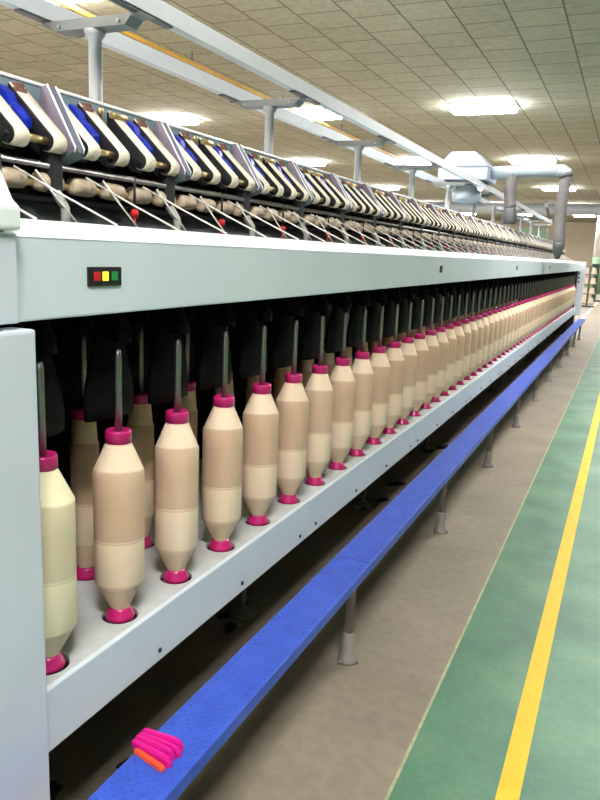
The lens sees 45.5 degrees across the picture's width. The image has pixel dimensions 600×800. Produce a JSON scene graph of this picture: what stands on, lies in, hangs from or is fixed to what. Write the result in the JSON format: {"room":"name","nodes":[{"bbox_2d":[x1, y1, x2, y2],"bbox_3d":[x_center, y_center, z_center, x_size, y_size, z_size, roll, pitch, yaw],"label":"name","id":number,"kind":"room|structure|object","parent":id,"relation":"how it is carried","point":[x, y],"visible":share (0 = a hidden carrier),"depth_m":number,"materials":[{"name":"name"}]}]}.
{"room":"textile factory","nodes":[
{"label":"textile factory","id":0,"kind":"room"},
{"bbox_2d":[0,0,599,222],"bbox_3d":[7.192,-6.846,20.541,29.000,0.100,63.000,8,13,24],"label":"ceiling","id":1,"kind":"structure","parent":0,"point":[398,64],"depth_m":11.32,"materials":[{"name":"tile"}]},
{"bbox_2d":[48,0,94,4],"bbox_3d":[-2.841,-4.578,8.010,1.240,0.105,0.640,8,13,24],"label":"ceiling light","id":2,"kind":"object","parent":1,"relation":"attached to","point":[67,1],"visible":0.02,"depth_m":8.14,"materials":[{"name":"white plastic"}]},
{"bbox_2d":[148,114,201,124],"bbox_3d":[-2.888,-6.229,15.943,1.240,0.105,0.640,8,13,24],"label":"ceiling light","id":3,"kind":"object","parent":1,"relation":"attached to","point":[185,119],"visible":0.59,"depth_m":15.67,"materials":[{"name":"white plastic"}]},
{"bbox_2d":[155,116,198,124],"bbox_3d":[-2.889,-6.215,15.946,1.164,0.075,0.570,8,13,24],"label":"diffuser","id":4,"kind":"object","parent":3,"relation":"attached to","point":[176,120],"depth_m":15.68,"materials":[{"name":"white plastic"}]},
{"bbox_2d":[50,0,413,164],"bbox_3d":[-1.366,-5.065,10.869,0.056,0.188,24.000,8,13,24],"label":"ceiling pipe","id":5,"kind":"object","parent":1,"relation":"hanging from","point":[60,2],"visible":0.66,"depth_m":10.64,"materials":[{"name":"metal"}]},
{"bbox_2d":[292,160,326,165],"bbox_3d":[0.163,-7.461,22.515,1.240,0.105,0.640,8,13,24],"label":"ceiling light","id":6,"kind":"object","parent":1,"relation":"attached to","point":[305,162],"visible":0.57,"depth_m":22.24,"materials":[{"name":"white plastic"}]},
{"bbox_2d":[290,109,340,119],"bbox_3d":[0.210,-5.810,14.582,1.240,0.105,0.640,8,13,24],"label":"ceiling light","id":7,"kind":"object","parent":1,"relation":"attached to","point":[320,114],"visible":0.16,"depth_m":14.29,"materials":[{"name":"white plastic"}]},
{"bbox_2d":[375,186,399,189],"bbox_3d":[3.464,-8.793,29.623,1.240,0.105,0.640,8,13,24],"label":"ceiling light","id":8,"kind":"object","parent":1,"relation":"attached to","point":[381,187],"visible":0.6,"depth_m":29.34,"materials":[{"name":"white plastic"}]},
{"bbox_2d":[378,187,398,189],"bbox_3d":[3.464,-8.779,29.626,1.164,0.075,0.570,8,13,24],"label":"diffuser","id":9,"kind":"object","parent":8,"relation":"attached to","point":[386,188],"depth_m":29.36,"materials":[{"name":"white plastic"}]},
{"bbox_2d":[398,159,430,164],"bbox_3d":[3.262,-7.042,21.154,1.240,0.105,0.640,8,13,24],"label":"ceiling light","id":10,"kind":"object","parent":1,"relation":"attached to","point":[413,161],"visible":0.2,"depth_m":20.85,"materials":[{"name":"white plastic"}]},
{"bbox_2d":[446,100,519,114],"bbox_3d":[3.373,-5.382,13.194,1.240,0.105,0.640,8,13,24],"label":"ceiling light","id":11,"kind":"object","parent":1,"relation":"attached to","point":[489,107],"visible":1,"depth_m":13.03,"materials":[{"name":"white plastic"}]},
{"bbox_2d":[446,100,519,108],"bbox_3d":[3.374,-5.419,13.186,1.240,0.030,0.640,8,13,24],"label":"light panel","id":12,"kind":"object","parent":11,"relation":"on","point":[513,103],"depth_m":12.92,"materials":[{"name":"white plastic"}]},
{"bbox_2d":[427,202,599,215],"bbox_3d":[9.658,-8.804,32.449,22.500,0.700,0.475,8,13,24],"label":"air duct","id":13,"kind":"object","parent":1,"relation":"hanging from","point":[572,209],"visible":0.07,"depth_m":31.88,"materials":[{"name":"metal"}]},
{"bbox_2d":[508,157,556,163],"bbox_3d":[6.425,-6.614,19.766,1.240,0.105,0.640,8,13,24],"label":"ceiling light","id":14,"kind":"object","parent":1,"relation":"attached to","point":[514,160],"visible":1,"depth_m":19.58,"materials":[{"name":"white plastic"}]},
{"bbox_2d":[508,157,556,160],"bbox_3d":[6.426,-6.651,19.759,1.240,0.030,0.640,8,13,24],"label":"light panel","id":15,"kind":"object","parent":14,"relation":"on","point":[510,158],"depth_m":19.50,"materials":[{"name":"white plastic"}]},
{"bbox_2d":[541,186,576,190],"bbox_3d":[9.725,-7.946,26.875,1.240,0.105,0.640,8,13,24],"label":"ceiling light","id":16,"kind":"object","parent":1,"relation":"attached to","point":[545,188],"visible":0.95,"depth_m":26.75,"materials":[{"name":"white plastic"}]},
{"bbox_2d":[49,284,599,799],"bbox_3d":[7.008,-2.661,21.411,29.000,0.103,63.001,8,13,24],"label":"floor","id":17,"kind":"structure","parent":0,"point":[326,729],"depth_m":2.57,"materials":[{"name":"concrete"}]},
{"bbox_2d":[0,170,49,799],"bbox_3d":[-1.741,0.340,0.701,1.880,1.700,2.093,8,13,24],"label":"end panel","id":18,"kind":"object","parent":17,"relation":"on","point":[24,752],"visible":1,"depth_m":1.21,"materials":[{"name":"paint"}]},
{"bbox_2d":[50,780,62,799],"bbox_3d":[-0.645,1.012,1.853,0.044,0.011,0.081,4,12,7],"label":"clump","id":19,"kind":"object","parent":17,"relation":"on","point":[55,788],"visible":0.62,"depth_m":1.86,"materials":[{"name":"black"}]},
{"bbox_2d":[217,609,229,618],"bbox_3d":[-0.286,0.833,2.789,0.047,0.011,0.085,8,13,24],"label":"clump","id":20,"kind":"object","parent":17,"relation":"on","point":[225,615],"visible":0.78,"depth_m":2.77,"materials":[{"name":"black"}]},
{"bbox_2d":[224,621,236,633],"bbox_3d":[-0.262,0.854,2.694,0.048,0.010,0.096,3,12,1],"label":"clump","id":21,"kind":"object","parent":17,"relation":"on","point":[231,626],"visible":1,"depth_m":2.69,"materials":[{"name":"black"}]},
{"bbox_2d":[0,71,586,751],"bbox_3d":[1.742,-1.072,8.068,1.905,1.767,14.487,8,13,24],"label":"machine","id":22,"kind":"object","parent":17,"relation":"on","point":[114,312],"visible":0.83,"depth_m":2.02,"materials":[{"name":"grey metal"}]},
{"bbox_2d":[35,169,76,222],"bbox_3d":[-0.555,-0.464,1.631,0.092,0.113,0.005,-4,13,-29],"label":"strand","id":23,"kind":"object","parent":22,"relation":"on","point":[36,171],"visible":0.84,"depth_m":1.63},
{"bbox_2d":[39,450,77,674],"bbox_3d":[-0.503,0.323,1.413,0.119,0.450,0.119,-5,14,-31],"label":"roving bobbin","id":24,"kind":"object","parent":22,"relation":"on","point":[57,500],"visible":0.55,"depth_m":1.37,"materials":[{"name":"fabric"}]},
{"bbox_2d":[50,659,68,674],"bbox_3d":[-0.513,0.557,1.461,0.083,0.020,0.083,8,13,24],"label":"cup","id":25,"kind":"object","parent":22,"relation":"on","point":[65,670],"depth_m":1.44,"materials":[{"name":"pink plastic"}]},
{"bbox_2d":[13,165,117,225],"bbox_3d":[-0.500,-0.435,1.519,0.253,0.121,0.005,6,12,16],"label":"strand","id":26,"kind":"object","parent":22,"relation":"on","point":[14,166],"visible":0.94,"depth_m":1.52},
{"bbox_2d":[70,405,98,580],"bbox_3d":[-0.545,0.237,1.815,0.071,0.450,0.071,9,13,29],"label":"roving bobbin","id":27,"kind":"object","parent":22,"relation":"on","point":[84,444],"visible":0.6,"depth_m":1.78,"materials":[{"name":"fabric"}]},
{"bbox_2d":[94,272,100,280],"bbox_3d":[-0.382,-0.233,1.346,0.004,0.017,0.017,8,13,24],"label":"lamp","id":28,"kind":"object","parent":22,"relation":"on","point":[97,275],"depth_m":1.34,"materials":[{"name":"red plastic"}]},
{"bbox_2d":[93,427,144,623],"bbox_3d":[-0.409,0.285,1.616,0.113,0.450,0.113,0,12,-10],"label":"roving bobbin","id":29,"kind":"object","parent":22,"relation":"on","point":[118,471],"visible":0.98,"depth_m":1.57,"materials":[{"name":"fabric"}]},
{"bbox_2d":[102,180,137,226],"bbox_3d":[-0.461,-0.502,1.834,0.092,0.113,0.005,-4,13,-29],"label":"strand","id":30,"kind":"object","parent":22,"relation":"on","point":[103,181],"visible":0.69,"depth_m":1.83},
{"bbox_2d":[102,613,137,623],"bbox_3d":[-0.419,0.519,1.665,0.083,0.020,0.083,8,13,24],"label":"cup","id":31,"kind":"object","parent":22,"relation":"on","point":[135,620],"depth_m":1.65,"materials":[{"name":"pink plastic"}]},
{"bbox_2d":[85,177,178,230],"bbox_3d":[-0.405,-0.473,1.722,0.253,0.121,0.005,6,12,16],"label":"strand","id":32,"kind":"object","parent":22,"relation":"on","point":[92,181],"visible":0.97,"depth_m":1.72,"materials":[{"name":"white fabric"}]},
{"bbox_2d":[127,391,153,548],"bbox_3d":[-0.450,0.199,2.019,0.075,0.450,0.075,3,12,1],"label":"roving bobbin","id":33,"kind":"object","parent":22,"relation":"on","point":[140,421],"visible":0.56,"depth_m":1.97,"materials":[{"name":"fabric"}]},
{"bbox_2d":[156,189,186,230],"bbox_3d":[-0.366,-0.540,2.038,0.092,0.113,0.005,-4,13,-29],"label":"strand","id":34,"kind":"object","parent":22,"relation":"on","point":[159,193],"visible":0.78,"depth_m":2.04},
{"bbox_2d":[154,409,198,583],"bbox_3d":[-0.314,0.247,1.819,0.111,0.450,0.111,0,12,-10],"label":"roving bobbin","id":35,"kind":"object","parent":22,"relation":"on","point":[176,453],"visible":0.99,"depth_m":1.77,"materials":[{"name":"fabric"}]},
{"bbox_2d":[142,186,227,233],"bbox_3d":[-0.311,-0.511,1.926,0.253,0.121,0.005,6,12,16],"label":"strand","id":36,"kind":"object","parent":22,"relation":"on","point":[143,186],"visible":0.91,"depth_m":1.92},
{"bbox_2d":[181,379,196,440],"bbox_3d":[-0.356,0.161,2.222,0.071,0.450,0.071,13,15,40],"label":"roving bobbin","id":37,"kind":"object","parent":22,"relation":"on","point":[188,402],"visible":0.25,"depth_m":2.17,"materials":[{"name":"fabric"}]},
{"bbox_2d":[200,196,224,233],"bbox_3d":[-0.272,-0.578,2.241,0.092,0.113,0.005,-4,13,-29],"label":"strand","id":38,"kind":"object","parent":22,"relation":"on","point":[200,196],"visible":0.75,"depth_m":2.24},
{"bbox_2d":[201,394,243,551],"bbox_3d":[-0.220,0.209,2.023,0.114,0.450,0.114,0,12,-10],"label":"roving bobbin","id":39,"kind":"object","parent":22,"relation":"on","point":[222,447],"visible":0.98,"depth_m":1.98,"materials":[{"name":"fabric"}]},
{"bbox_2d":[212,370,234,407],"bbox_3d":[-0.261,0.123,2.426,0.075,0.450,0.075,5,12,12],"label":"roving bobbin","id":40,"kind":"object","parent":22,"relation":"on","point":[217,390],"visible":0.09,"depth_m":2.37,"materials":[{"name":"fabric"}]},
{"bbox_2d":[189,194,266,236],"bbox_3d":[-0.216,-0.549,2.129,0.253,0.121,0.005,6,12,16],"label":"strand","id":41,"kind":"object","parent":22,"relation":"on","point":[189,194],"visible":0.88,"depth_m":2.13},
{"bbox_2d":[245,375,259,407],"bbox_3d":[-0.167,0.085,2.629,0.071,0.450,0.071,-6,15,-36],"label":"roving bobbin","id":42,"kind":"object","parent":22,"relation":"on","point":[251,380],"visible":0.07,"depth_m":2.58,"materials":[{"name":"fabric"}]},
{"bbox_2d":[242,382,278,525],"bbox_3d":[-0.125,0.170,2.226,0.113,0.450,0.113,0,12,-10],"label":"roving bobbin","id":43,"kind":"object","parent":22,"relation":"on","point":[260,424],"visible":0.96,"depth_m":2.18,"materials":[{"name":"fabric"}]},
{"bbox_2d":[227,200,298,239],"bbox_3d":[-0.122,-0.588,2.333,0.253,0.121,0.005,6,12,16],"label":"strand","id":44,"kind":"object","parent":22,"relation":"on","point":[227,200],"visible":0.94,"depth_m":2.33,"materials":[{"name":"white fabric"}]},
{"bbox_2d":[0,0,551,236],"bbox_3d":[1.481,-2.222,7.245,0.455,0.812,16.930,8,13,24],"label":"overhead track","id":45,"kind":"object","parent":22,"relation":"on","point":[100,31],"visible":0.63,"depth_m":3.32,"materials":[{"name":"white metal"}]},
{"bbox_2d":[438,151,572,258],"bbox_3d":[2.280,-2.171,8.016,1.405,1.105,0.613,8,13,24],"label":"vacuum cleaner","id":46,"kind":"object","parent":45,"relation":"on","point":[472,163],"visible":0.96,"depth_m":7.81,"materials":[{"name":"grey metal"}]},
{"bbox_2d":[273,366,290,404],"bbox_3d":[-0.072,0.047,2.832,0.075,0.450,0.075,-6,14,-35],"label":"roving bobbin","id":47,"kind":"object","parent":22,"relation":"on","point":[279,378],"visible":0.06,"depth_m":2.78,"materials":[{"name":"fabric"}]},
{"bbox_2d":[276,372,308,503],"bbox_3d":[-0.031,0.132,2.430,0.114,0.450,0.114,0,12,-10],"label":"roving bobbin","id":48,"kind":"object","parent":22,"relation":"on","point":[292,402],"visible":0.93,"depth_m":2.38,"materials":[{"name":"fabric"}]},
{"bbox_2d":[259,205,325,241],"bbox_3d":[-0.028,-0.626,2.536,0.253,0.121,0.005,6,12,16],"label":"strand","id":49,"kind":"object","parent":22,"relation":"on","point":[259,205],"visible":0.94,"depth_m":2.53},
{"bbox_2d":[298,353,313,388],"bbox_3d":[0.022,0.009,3.036,0.071,0.450,0.071,2,12,-5],"label":"roving bobbin","id":50,"kind":"object","parent":22,"relation":"on","point":[305,368],"visible":0.09,"depth_m":2.98,"materials":[{"name":"fabric"}]},
{"bbox_2d":[46,308,572,689],"bbox_3d":[2.210,-0.663,7.856,0.585,0.020,14.334,8,13,24],"label":"shelf","id":51,"kind":"object","parent":22,"relation":"attached to","point":[94,641],"depth_m":1.95,"materials":[{"name":"grey metal"}]},
{"bbox_2d":[287,210,348,243],"bbox_3d":[0.067,-0.664,2.739,0.253,0.121,0.005,6,12,16],"label":"strand","id":52,"kind":"object","parent":22,"relation":"on","point":[287,210],"visible":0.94,"depth_m":2.74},
{"bbox_2d":[304,364,333,485],"bbox_3d":[0.064,0.094,2.633,0.111,0.450,0.111,0,12,-10],"label":"roving bobbin","id":53,"kind":"object","parent":22,"relation":"on","point":[319,390],"visible":0.95,"depth_m":2.58,"materials":[{"name":"fabric"}]},
{"bbox_2d":[323,343,334,376],"bbox_3d":[0.116,-0.029,3.239,0.075,0.450,0.075,11,14,35],"label":"roving bobbin","id":54,"kind":"object","parent":22,"relation":"on","point":[328,358],"visible":0.08,"depth_m":3.18,"materials":[{"name":"fabric"}]},
{"bbox_2d":[310,214,367,244],"bbox_3d":[0.161,-0.702,2.943,0.253,0.121,0.005,6,12,16],"label":"strand","id":55,"kind":"object","parent":22,"relation":"on","point":[310,214],"visible":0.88,"depth_m":2.94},
{"bbox_2d":[329,357,355,469],"bbox_3d":[0.158,0.056,2.837,0.113,0.450,0.113,0,12,-10],"label":"roving bobbin","id":56,"kind":"object","parent":22,"relation":"on","point":[342,380],"visible":0.85,"depth_m":2.79,"materials":[{"name":"fabric"}]},
{"bbox_2d":[339,347,352,367],"bbox_3d":[0.211,-0.068,3.443,0.071,0.450,0.071,4,12,7],"label":"roving bobbin","id":57,"kind":"object","parent":22,"relation":"on","point":[348,353],"visible":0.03,"depth_m":3.39,"materials":[{"name":"fabric"}]},
{"bbox_2d":[331,217,385,246],"bbox_3d":[0.256,-0.740,3.146,0.253,0.121,0.005,6,12,16],"label":"strand","id":58,"kind":"object","parent":22,"relation":"on","point":[331,217],"visible":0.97,"depth_m":3.14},
{"bbox_2d":[354,342,367,359],"bbox_3d":[0.305,-0.106,3.646,0.075,0.450,0.075,-8,16,-42],"label":"roving bobbin","id":59,"kind":"object","parent":22,"relation":"on","point":[358,348],"visible":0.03,"depth_m":3.59,"materials":[{"name":"fabric"}]},
{"bbox_2d":[349,351,373,456],"bbox_3d":[0.253,0.018,3.040,0.111,0.450,0.111,0,12,-10],"label":"roving bobbin","id":60,"kind":"object","parent":22,"relation":"on","point":[361,368],"visible":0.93,"depth_m":2.99,"materials":[{"name":"fabric"}]},
{"bbox_2d":[369,341,377,358],"bbox_3d":[0.400,-0.144,3.850,0.071,0.450,0.071,6,12,18],"label":"roving bobbin","id":61,"kind":"object","parent":22,"relation":"on","point":[375,343],"visible":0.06,"depth_m":3.80,"materials":[{"name":"fabric"}]},
{"bbox_2d":[349,220,400,247],"bbox_3d":[0.350,-0.778,3.350,0.253,0.121,0.005,6,12,16],"label":"strand","id":62,"kind":"object","parent":22,"relation":"on","point":[349,220],"visible":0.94,"depth_m":3.35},
{"bbox_2d":[366,346,390,444],"bbox_3d":[0.347,-0.020,3.243,0.114,0.450,0.114,0,12,-10],"label":"roving bobbin","id":63,"kind":"object","parent":22,"relation":"on","point":[379,362],"visible":0.82,"depth_m":3.19,"materials":[{"name":"fabric"}]},
{"bbox_2d":[382,336,392,350],"bbox_3d":[0.494,-0.182,4.053,0.075,0.450,0.075,0,12,-10],"label":"roving bobbin","id":64,"kind":"object","parent":22,"relation":"on","point":[386,340],"visible":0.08,"depth_m":4.00,"materials":[{"name":"fabric"}]},
{"bbox_2d":[382,341,404,433],"bbox_3d":[0.441,-0.058,3.447,0.113,0.450,0.113,1,12,-10],"label":"roving bobbin","id":65,"kind":"object","parent":22,"relation":"on","point":[394,354],"visible":0.77,"depth_m":3.40,"materials":[{"name":"fabric"}]},
{"bbox_2d":[397,332,405,343],"bbox_3d":[0.589,-0.220,4.256,0.071,0.450,0.071,9,13,29],"label":"roving bobbin","id":66,"kind":"object","parent":22,"relation":"on","point":[399,335],"visible":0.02,"depth_m":4.20,"materials":[{"name":"fabric"}]},
{"bbox_2d":[396,337,417,424],"bbox_3d":[0.536,-0.096,3.650,0.111,0.450,0.111,1,12,-9],"label":"roving bobbin","id":67,"kind":"object","parent":22,"relation":"on","point":[408,350],"visible":0.76,"depth_m":3.60,"materials":[{"name":"fabric"}]},
{"bbox_2d":[409,333,429,415],"bbox_3d":[0.630,-0.135,3.854,0.114,0.450,0.114,1,12,-9],"label":"roving bobbin","id":68,"kind":"object","parent":22,"relation":"on","point":[420,344],"visible":0.73,"depth_m":3.80,"materials":[{"name":"fabric"}]},
{"bbox_2d":[420,329,439,408],"bbox_3d":[0.725,-0.173,4.057,0.113,0.450,0.113,1,12,-9],"label":"roving bobbin","id":69,"kind":"object","parent":22,"relation":"on","point":[431,340],"visible":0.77,"depth_m":4.00,"materials":[{"name":"fabric"}]},
{"bbox_2d":[431,326,448,401],"bbox_3d":[0.819,-0.211,4.260,0.114,0.450,0.114,1,12,-9],"label":"roving bobbin","id":70,"kind":"object","parent":22,"relation":"on","point":[441,336],"visible":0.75,"depth_m":4.21,"materials":[{"name":"fabric"}]},
{"bbox_2d":[440,324,456,395],"bbox_3d":[0.914,-0.249,4.464,0.111,0.450,0.111,1,12,-9],"label":"roving bobbin","id":71,"kind":"object","parent":22,"relation":"on","point":[449,328],"visible":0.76,"depth_m":4.41,"materials":[{"name":"fabric"}]},
{"bbox_2d":[448,321,464,389],"bbox_3d":[1.008,-0.287,4.667,0.113,0.450,0.113,1,12,-9],"label":"roving bobbin","id":72,"kind":"object","parent":22,"relation":"on","point":[458,330],"visible":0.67,"depth_m":4.62,"materials":[{"name":"fabric"}]},
{"bbox_2d":[456,319,471,384],"bbox_3d":[1.103,-0.325,4.871,0.111,0.450,0.111,1,12,-9],"label":"roving bobbin","id":73,"kind":"object","parent":22,"relation":"on","point":[465,322],"visible":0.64,"depth_m":4.82,"materials":[{"name":"fabric"}]},
{"bbox_2d":[463,317,478,379],"bbox_3d":[1.197,-0.363,5.074,0.114,0.450,0.114,1,12,-9],"label":"roving bobbin","id":74,"kind":"object","parent":22,"relation":"on","point":[474,340],"visible":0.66,"depth_m":5.02,"materials":[{"name":"fabric"}]},
{"bbox_2d":[470,315,483,375],"bbox_3d":[1.292,-0.401,5.277,0.113,0.450,0.113,1,12,-9],"label":"roving bobbin","id":75,"kind":"object","parent":22,"relation":"on","point":[478,321],"visible":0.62,"depth_m":5.22,"materials":[{"name":"fabric"}]},
{"bbox_2d":[476,313,489,371],"bbox_3d":[1.386,-0.440,5.481,0.111,0.450,0.111,1,12,-9],"label":"roving bobbin","id":76,"kind":"object","parent":22,"relation":"on","point":[484,319],"visible":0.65,"depth_m":5.43,"materials":[{"name":"fabric"}]},
{"bbox_2d":[482,311,494,367],"bbox_3d":[1.480,-0.478,5.684,0.114,0.450,0.114,1,12,-9],"label":"roving bobbin","id":77,"kind":"object","parent":22,"relation":"on","point":[489,314],"visible":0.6,"depth_m":5.63,"materials":[{"name":"fabric"}]},
{"bbox_2d":[487,310,499,363],"bbox_3d":[1.575,-0.516,5.888,0.113,0.450,0.113,1,12,-9],"label":"roving bobbin","id":78,"kind":"object","parent":22,"relation":"on","point":[495,316],"visible":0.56,"depth_m":5.84,"materials":[{"name":"fabric"}]},
{"bbox_2d":[492,308,503,360],"bbox_3d":[1.669,-0.554,6.091,0.114,0.450,0.114,1,12,-9],"label":"roving bobbin","id":79,"kind":"object","parent":22,"relation":"on","point":[499,311],"visible":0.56,"depth_m":6.04,"materials":[{"name":"fabric"}]},
{"bbox_2d":[497,307,507,357],"bbox_3d":[1.764,-0.592,6.295,0.111,0.450,0.111,1,12,-9],"label":"roving bobbin","id":80,"kind":"object","parent":22,"relation":"on","point":[504,313],"visible":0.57,"depth_m":6.25,"materials":[{"name":"fabric"}]},
{"bbox_2d":[501,306,511,354],"bbox_3d":[1.858,-0.630,6.498,0.113,0.450,0.113,1,12,-9],"label":"roving bobbin","id":81,"kind":"object","parent":22,"relation":"on","point":[508,311],"visible":0.48,"depth_m":6.45,"materials":[{"name":"fabric"}]},
{"bbox_2d":[505,304,515,352],"bbox_3d":[1.953,-0.668,6.702,0.111,0.450,0.111,1,12,-9],"label":"roving bobbin","id":82,"kind":"object","parent":22,"relation":"on","point":[511,306],"visible":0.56,"depth_m":6.65,"materials":[{"name":"fabric"}]},
{"bbox_2d":[509,303,518,349],"bbox_3d":[2.047,-0.706,6.905,0.114,0.450,0.114,1,12,-9],"label":"roving bobbin","id":83,"kind":"object","parent":22,"relation":"on","point":[515,304],"visible":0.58,"depth_m":6.86,"materials":[{"name":"fabric"}]},
{"bbox_2d":[513,302,522,347],"bbox_3d":[2.142,-0.745,7.108,0.113,0.450,0.113,1,12,-9],"label":"roving bobbin","id":84,"kind":"object","parent":22,"relation":"on","point":[518,303],"visible":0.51,"depth_m":7.06,"materials":[{"name":"fabric"}]},
{"bbox_2d":[516,301,525,344],"bbox_3d":[2.236,-0.783,7.312,0.111,0.450,0.111,1,12,-8],"label":"roving bobbin","id":85,"kind":"object","parent":22,"relation":"on","point":[522,302],"visible":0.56,"depth_m":7.26,"materials":[{"name":"fabric"}]},
{"bbox_2d":[519,300,528,342],"bbox_3d":[2.330,-0.821,7.515,0.114,0.450,0.114,1,12,-8],"label":"roving bobbin","id":86,"kind":"object","parent":22,"relation":"on","point":[525,301],"visible":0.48,"depth_m":7.46,"materials":[{"name":"fabric"}]},
{"bbox_2d":[522,299,530,340],"bbox_3d":[2.425,-0.859,7.719,0.113,0.450,0.113,1,12,-8],"label":"roving bobbin","id":87,"kind":"object","parent":22,"relation":"on","point":[528,300],"visible":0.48,"depth_m":7.67,"materials":[{"name":"fabric"}]},
{"bbox_2d":[525,298,533,338],"bbox_3d":[2.519,-0.897,7.922,0.114,0.450,0.114,1,12,-8],"label":"roving bobbin","id":88,"kind":"object","parent":22,"relation":"on","point":[530,301],"visible":0.39,"depth_m":7.87,"materials":[{"name":"fabric"}]},
{"bbox_2d":[528,298,535,336],"bbox_3d":[2.614,-0.935,8.126,0.111,0.450,0.111,1,12,-8],"label":"roving bobbin","id":89,"kind":"object","parent":22,"relation":"on","point":[533,299],"visible":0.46,"depth_m":8.08,"materials":[{"name":"fabric"}]},
{"bbox_2d":[530,297,538,335],"bbox_3d":[2.708,-0.973,8.329,0.113,0.450,0.113,1,12,-8],"label":"roving bobbin","id":90,"kind":"object","parent":22,"relation":"on","point":[535,300],"visible":0.41,"depth_m":8.28,"materials":[{"name":"fabric"}]},
{"bbox_2d":[533,296,540,333],"bbox_3d":[2.803,-1.011,8.532,0.111,0.450,0.111,1,12,-8],"label":"roving bobbin","id":91,"kind":"object","parent":22,"relation":"on","point":[538,300],"visible":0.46,"depth_m":8.49,"materials":[{"name":"fabric"}]},
{"bbox_2d":[535,296,542,331],"bbox_3d":[2.897,-1.050,8.736,0.114,0.450,0.114,1,12,-8],"label":"roving bobbin","id":92,"kind":"object","parent":22,"relation":"on","point":[540,299],"visible":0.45,"depth_m":8.69,"materials":[{"name":"fabric"}]},
{"bbox_2d":[538,295,544,330],"bbox_3d":[2.992,-1.088,8.939,0.113,0.450,0.113,1,12,-8],"label":"roving bobbin","id":93,"kind":"object","parent":22,"relation":"on","point":[542,298],"visible":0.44,"depth_m":8.89,"materials":[{"name":"fabric"}]},
{"bbox_2d":[540,294,546,328],"bbox_3d":[3.086,-1.126,9.143,0.111,0.450,0.111,1,12,-8],"label":"roving bobbin","id":94,"kind":"object","parent":22,"relation":"on","point":[544,297],"visible":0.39,"depth_m":9.09,"materials":[{"name":"fabric"}]},
{"bbox_2d":[542,293,548,327],"bbox_3d":[3.181,-1.164,9.346,0.114,0.450,0.114,1,12,-8],"label":"roving bobbin","id":95,"kind":"object","parent":22,"relation":"on","point":[544,293],"visible":0.32,"depth_m":9.30,"materials":[{"name":"fabric"}]},
{"bbox_2d":[87,318,584,799],"bbox_3d":[2.183,-0.083,6.802,0.127,0.385,15.192,8,13,24],"label":"bench","id":96,"kind":"object","parent":17,"relation":"on","point":[205,722],"visible":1,"depth_m":2.02,"materials":[{"name":"blue paint"}]},
{"bbox_2d":[134,748,164,771],"bbox_3d":[-0.302,0.720,1.434,0.086,0.012,0.012,11,15,37],"label":"stick","id":97,"kind":"object","parent":96,"relation":"on","point":[148,759],"visible":1,"depth_m":1.43,"materials":[{"name":"orange plastic"}]},
{"bbox_2d":[132,739,171,768],"bbox_3d":[-0.301,0.712,1.448,0.111,0.022,0.011,11,14,35],"label":"stick","id":98,"kind":"object","parent":96,"relation":"on","point":[158,755],"visible":1,"depth_m":1.44,"materials":[{"name":"pink plastic"}]},
{"bbox_2d":[135,734,174,761],"bbox_3d":[-0.297,0.708,1.462,0.104,0.025,0.011,10,14,33],"label":"stick","id":99,"kind":"object","parent":96,"relation":"on","point":[157,745],"visible":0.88,"depth_m":1.45,"materials":[{"name":"pink plastic"}]},
{"bbox_2d":[139,732,181,757],"bbox_3d":[-0.289,0.707,1.474,0.110,0.022,0.011,9,14,30],"label":"stick","id":100,"kind":"object","parent":96,"relation":"on","point":[176,750],"visible":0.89,"depth_m":1.46,"materials":[{"name":"pink plastic"}]},
{"bbox_2d":[142,728,183,751],"bbox_3d":[-0.285,0.703,1.488,0.103,0.025,0.011,9,13,27],"label":"stick","id":101,"kind":"object","parent":96,"relation":"on","point":[169,738],"visible":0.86,"depth_m":1.48,"materials":[{"name":"pink plastic"}]},
{"bbox_2d":[386,481,405,485],"bbox_3d":[0.604,0.519,4.474,0.145,0.016,0.071,-5,14,-31],"label":"clump","id":102,"kind":"object","parent":17,"relation":"on","point":[395,483],"visible":1,"depth_m":4.45,"materials":[{"name":"black"}]},
{"bbox_2d":[384,336,599,799],"bbox_3d":[1.432,0.562,4.473,0.009,0.004,26.000,8,13,24],"label":"floor line","id":103,"kind":"object","parent":17,"relation":"on","point":[506,538],"depth_m":2.63,"materials":[{"name":"paint"}]},
{"bbox_2d":[513,228,547,239],"bbox_3d":[8.553,-5.119,26.931,1.200,2.600,0.620,8,13,24],"label":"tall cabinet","id":104,"kind":"object","parent":17,"relation":"on","point":[544,232],"visible":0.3,"depth_m":26.34,"materials":[{"name":"green metal"}]},
{"bbox_2d":[495,392,599,799],"bbox_3d":[1.651,0.613,4.269,0.058,0.002,25.800,8,13,24],"label":"floor line","id":105,"kind":"object","parent":17,"relation":"on","point":[512,776],"depth_m":2.60,"materials":[{"name":"yellow paint"}]},
{"bbox_2d":[581,265,597,307],"bbox_3d":[9.572,-3.769,23.703,0.480,1.360,0.400,8,13,24],"label":"rack","id":106,"kind":"object","parent":17,"relation":"on","point":[590,274],"visible":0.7,"depth_m":23.65,"materials":[{"name":"grey metal"}]},
{"bbox_2d":[589,216,599,293],"bbox_3d":[14.236,-7.144,33.989,0.526,4.180,0.526,8,13,24],"label":"round column","id":107,"kind":"structure","parent":17,"relation":"on","point":[596,252],"depth_m":33.87,"materials":[{"name":"white paint"}]},
{"bbox_2d":[591,264,599,301],"bbox_3d":[12.463,-4.348,26.949,2.820,1.420,0.800,8,13,24],"label":"metal stand","id":108,"kind":"object","parent":17,"relation":"on","point":[597,266],"visible":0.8,"depth_m":27.16,"materials":[{"name":"metal"}]},
{"bbox_2d":[485,220,596,284],"bbox_3d":[20.199,-10.040,49.187,29.000,4.180,0.100,8,13,24],"label":"wall","id":109,"kind":"structure","parent":0,"point":[579,236],"depth_m":49.47,"materials":[{"name":"beige paint"}]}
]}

